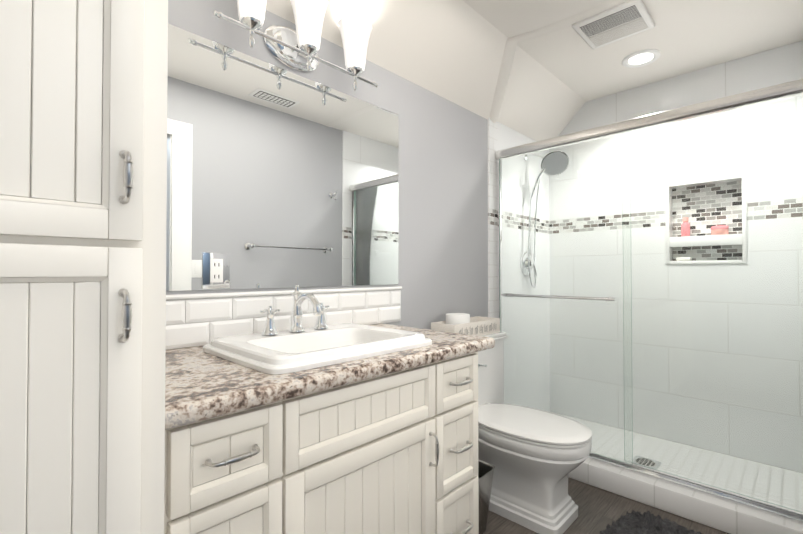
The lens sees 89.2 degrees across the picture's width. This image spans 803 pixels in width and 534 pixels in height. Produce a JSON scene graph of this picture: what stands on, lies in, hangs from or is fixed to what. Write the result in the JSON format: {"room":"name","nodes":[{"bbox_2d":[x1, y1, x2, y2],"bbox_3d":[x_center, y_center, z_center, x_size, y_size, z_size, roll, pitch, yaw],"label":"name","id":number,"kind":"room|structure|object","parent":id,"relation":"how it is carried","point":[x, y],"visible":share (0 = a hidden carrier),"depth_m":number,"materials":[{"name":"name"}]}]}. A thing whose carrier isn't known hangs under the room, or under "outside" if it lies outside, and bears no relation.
{"room":"bathroom","nodes":[
{"label":"bathroom","id":0,"kind":"room"},
{"bbox_2d":[166,0,487,329],"bbox_3d":[-0.501,-0.153,1.597,0.120,2.600,2.900,-1,-1,44],"label":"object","id":1,"kind":"structure","parent":0,"point":[443,215],"depth_m":2.16,"materials":[{"name":"grey paint"}]},
{"bbox_2d":[166,24,398,290],"bbox_3d":[-0.434,-0.340,1.576,0.006,0.837,1.201,-1,-1,44],"label":"mirror","id":2,"kind":"object","parent":1,"relation":"attached to","point":[277,177],"visible":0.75,"depth_m":1.52,"materials":[{"name":"clear glass"}]},
{"bbox_2d":[202,252,229,288],"bbox_3d":[-0.622,0.012,1.369,0.006,0.120,0.090,-1,-1,44],"label":"outlet","id":3,"kind":"object","parent":2,"relation":"attached to","point":[215,270],"visible":1,"depth_m":1.36,"materials":[{"name":"white plastic"}]},
{"bbox_2d":[166,286,401,349],"bbox_3d":[-0.425,0.176,1.571,0.018,0.172,1.216,-1,-1,44],"label":"backsplash","id":4,"kind":"structure","parent":1,"relation":"attached to","point":[194,320],"depth_m":1.47,"materials":[{"name":"white tile"}]},
{"bbox_2d":[212,0,377,90],"bbox_3d":[-0.360,-0.863,1.530,0.186,0.272,0.700,-1,-1,44],"label":"sconce","id":5,"kind":"object","parent":1,"relation":"attached to","point":[297,49],"visible":1,"depth_m":1.52,"materials":[{"name":"silver metal"}]},
{"bbox_2d":[266,0,585,140],"bbox_3d":[0.015,-1.202,1.842,0.300,0.495,3.950,-1,-1,44],"label":"ceiling","id":6,"kind":"structure","parent":0,"point":[452,51],"depth_m":2.11,"materials":[{"name":"paint"}]},
{"bbox_2d":[487,118,549,411],"bbox_3d":[0.877,-0.134,3.012,0.132,2.600,1.050,-1,-1,44],"label":"wall","id":7,"kind":"structure","parent":0,"point":[501,136],"depth_m":2.88,"materials":[{"name":"tile"}]},
{"bbox_2d":[520,150,569,287],"bbox_3d":[1.009,-0.341,2.838,0.301,0.981,0.176,-1,-1,44],"label":"shower head","id":8,"kind":"object","parent":7,"relation":"attached to","point":[553,156],"depth_m":2.86},
{"bbox_2d":[495,79,802,522],"bbox_3d":[1.167,0.140,2.136,1.492,1.807,0.064,-1,-1,44],"label":"frame","id":9,"kind":"object","parent":7,"relation":"attached to","point":[791,89],"visible":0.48,"depth_m":2.00,"materials":[{"name":"silver metal"}]},
{"bbox_2d":[499,95,802,512],"bbox_3d":[1.167,0.148,2.136,1.448,1.737,0.032,-1,-1,44],"label":"shower door","id":10,"kind":"structure","parent":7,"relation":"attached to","point":[623,316],"depth_m":2.03,"materials":[{"name":"clear glass"}]},
{"bbox_2d":[568,458,802,533],"bbox_3d":[1.151,1.099,2.108,1.496,0.110,0.155,-1,-1,44],"label":"shower curb","id":11,"kind":"structure","parent":7,"relation":"attached to","point":[726,516],"depth_m":1.87,"materials":[{"name":"tile"}]},
{"bbox_2d":[501,293,614,300],"bbox_3d":[0.880,0.172,2.351,0.660,0.026,0.056,-1,-1,44],"label":"towel bar","id":12,"kind":"object","parent":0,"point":[610,298],"visible":1,"depth_m":2.30,"materials":[{"name":"silver metal"}]},
{"bbox_2d":[463,0,802,101],"bbox_3d":[0.604,-1.357,1.274,1.340,0.200,3.950,-1,-1,44],"label":"ceiling","id":13,"kind":"structure","parent":0,"point":[684,36],"depth_m":2.21,"materials":[{"name":"paint"}]},
{"bbox_2d":[489,0,628,122],"bbox_3d":[1.031,-1.096,2.025,1.538,0.324,0.378,-1,-1,44],"label":"rib","id":14,"kind":"object","parent":13,"relation":"attached to","point":[505,70],"visible":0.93,"depth_m":2.22,"materials":[{"name":"paint"}]},
{"bbox_2d":[572,0,654,49],"bbox_3d":[1.090,-1.237,2.090,0.310,0.018,0.310,-1,-1,44],"label":"fan","id":15,"kind":"object","parent":13,"relation":"attached to","point":[629,18],"visible":1,"depth_m":2.06,"materials":[{"name":"white plastic"}]},
{"bbox_2d":[622,49,660,67],"bbox_3d":[1.424,-1.237,2.420,0.200,0.008,0.200,-1,-1,44],"label":"recessed light","id":16,"kind":"object","parent":13,"relation":"in","point":[640,58],"visible":1,"depth_m":2.41,"materials":[{"name":"white plastic"}]},
{"bbox_2d":[483,412,802,533],"bbox_3d":[0.906,1.151,0.948,3.020,0.095,3.950,-1,-1,44],"label":"floor","id":17,"kind":"structure","parent":0,"point":[692,461],"depth_m":2.14,"materials":[{"name":"tile"}]},
{"bbox_2d":[0,0,167,533],"bbox_3d":[-0.848,0.085,0.663,0.670,2.100,0.674,-1,-1,44],"label":"linen cabinet","id":18,"kind":"object","parent":17,"relation":"on","point":[83,149],"visible":1,"depth_m":0.62,"materials":[{"name":"white wood"}]},
{"bbox_2d":[164,285,494,533],"bbox_3d":[-0.253,0.602,1.311,0.616,1.083,1.091,-1,-1,44],"label":"bathroom vanity","id":19,"kind":"object","parent":17,"relation":"on","point":[321,426],"visible":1,"depth_m":1.05,"materials":[{"name":"beige wood"}]},
{"bbox_2d":[260,285,328,334],"bbox_3d":[-0.331,0.143,1.394,0.175,0.162,0.277,-1,-1,44],"label":"faucet","id":20,"kind":"object","parent":19,"relation":"on","point":[320,328],"depth_m":1.41,"materials":[{"name":"silver metal"}]},
{"bbox_2d":[165,323,494,429],"bbox_3d":[-0.255,0.279,1.318,0.610,0.040,1.091,-1,-1,44],"label":"countertop","id":21,"kind":"structure","parent":19,"relation":"on","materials":[{"name":"stone"}]},
{"bbox_2d":[203,323,431,373],"bbox_3d":[-0.256,0.293,1.319,0.470,0.141,0.600,-1,-1,44],"label":"sink","id":22,"kind":"object","parent":21,"relation":"in","point":[295,350],"depth_m":1.23,"materials":[{"name":"white ceramic"}]},
{"bbox_2d":[478,459,494,533],"bbox_3d":[0.253,1.012,1.778,0.242,0.275,0.242,-1,-1,44],"label":"trash can","id":23,"kind":"object","parent":17,"relation":"on","point":[485,473],"visible":0.31,"depth_m":1.74,"materials":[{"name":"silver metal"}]},
{"bbox_2d":[478,331,591,533],"bbox_3d":[0.549,0.760,2.023,0.762,0.785,0.524,-1,-1,44],"label":"toilet","id":24,"kind":"object","parent":17,"relation":"on","point":[534,456],"visible":0.75,"depth_m":1.83,"materials":[{"name":"white ceramic"}]},
{"bbox_2d":[431,316,499,335],"bbox_3d":[0.357,0.330,2.215,0.154,0.078,0.430,-1,-1,44],"label":"tray","id":25,"kind":"object","parent":24,"relation":"on","point":[478,326],"visible":0.81,"depth_m":2.15,"materials":[{"name":"grey"}]},
{"bbox_2d":[446,313,469,324],"bbox_3d":[0.297,0.305,2.155,0.128,0.110,0.128,-1,-1,44],"label":"paper roll","id":26,"kind":"object","parent":25,"relation":"in","point":[456,318],"visible":0.52,"depth_m":2.10,"materials":[{"name":"white paper"}]},
{"bbox_2d":[600,510,701,533],"bbox_3d":[1.110,1.119,1.288,0.770,0.047,1.010,1,-1,-40],"label":"bath mat","id":27,"kind":"object","parent":17,"relation":"on","point":[637,522],"visible":1,"depth_m":1.75,"materials":[{"name":"grey fabric"}]},
{"bbox_2d":[549,41,802,472],"bbox_3d":[1.761,-0.137,2.768,1.740,2.600,0.170,-1,-1,44],"label":"wall","id":28,"kind":"structure","parent":0,"point":[775,66],"depth_m":2.60,"materials":[{"name":"tile"}]},
{"bbox_2d":[676,217,728,260],"bbox_3d":[1.902,-0.181,2.577,0.269,0.281,0.088,-1,-1,44],"label":"products","id":29,"kind":"object","parent":28,"relation":"in","point":[724,231],"depth_m":2.61,"materials":[{"name":"pink plastic"}]},
{"bbox_2d":[665,174,746,263],"bbox_3d":[1.883,-0.283,2.533,0.409,0.529,0.010,-1,-1,44],"label":"trim","id":30,"kind":"structure","parent":28,"relation":"attached to","point":[671,241],"depth_m":2.50,"materials":[{"name":"white tile"}]}
]}

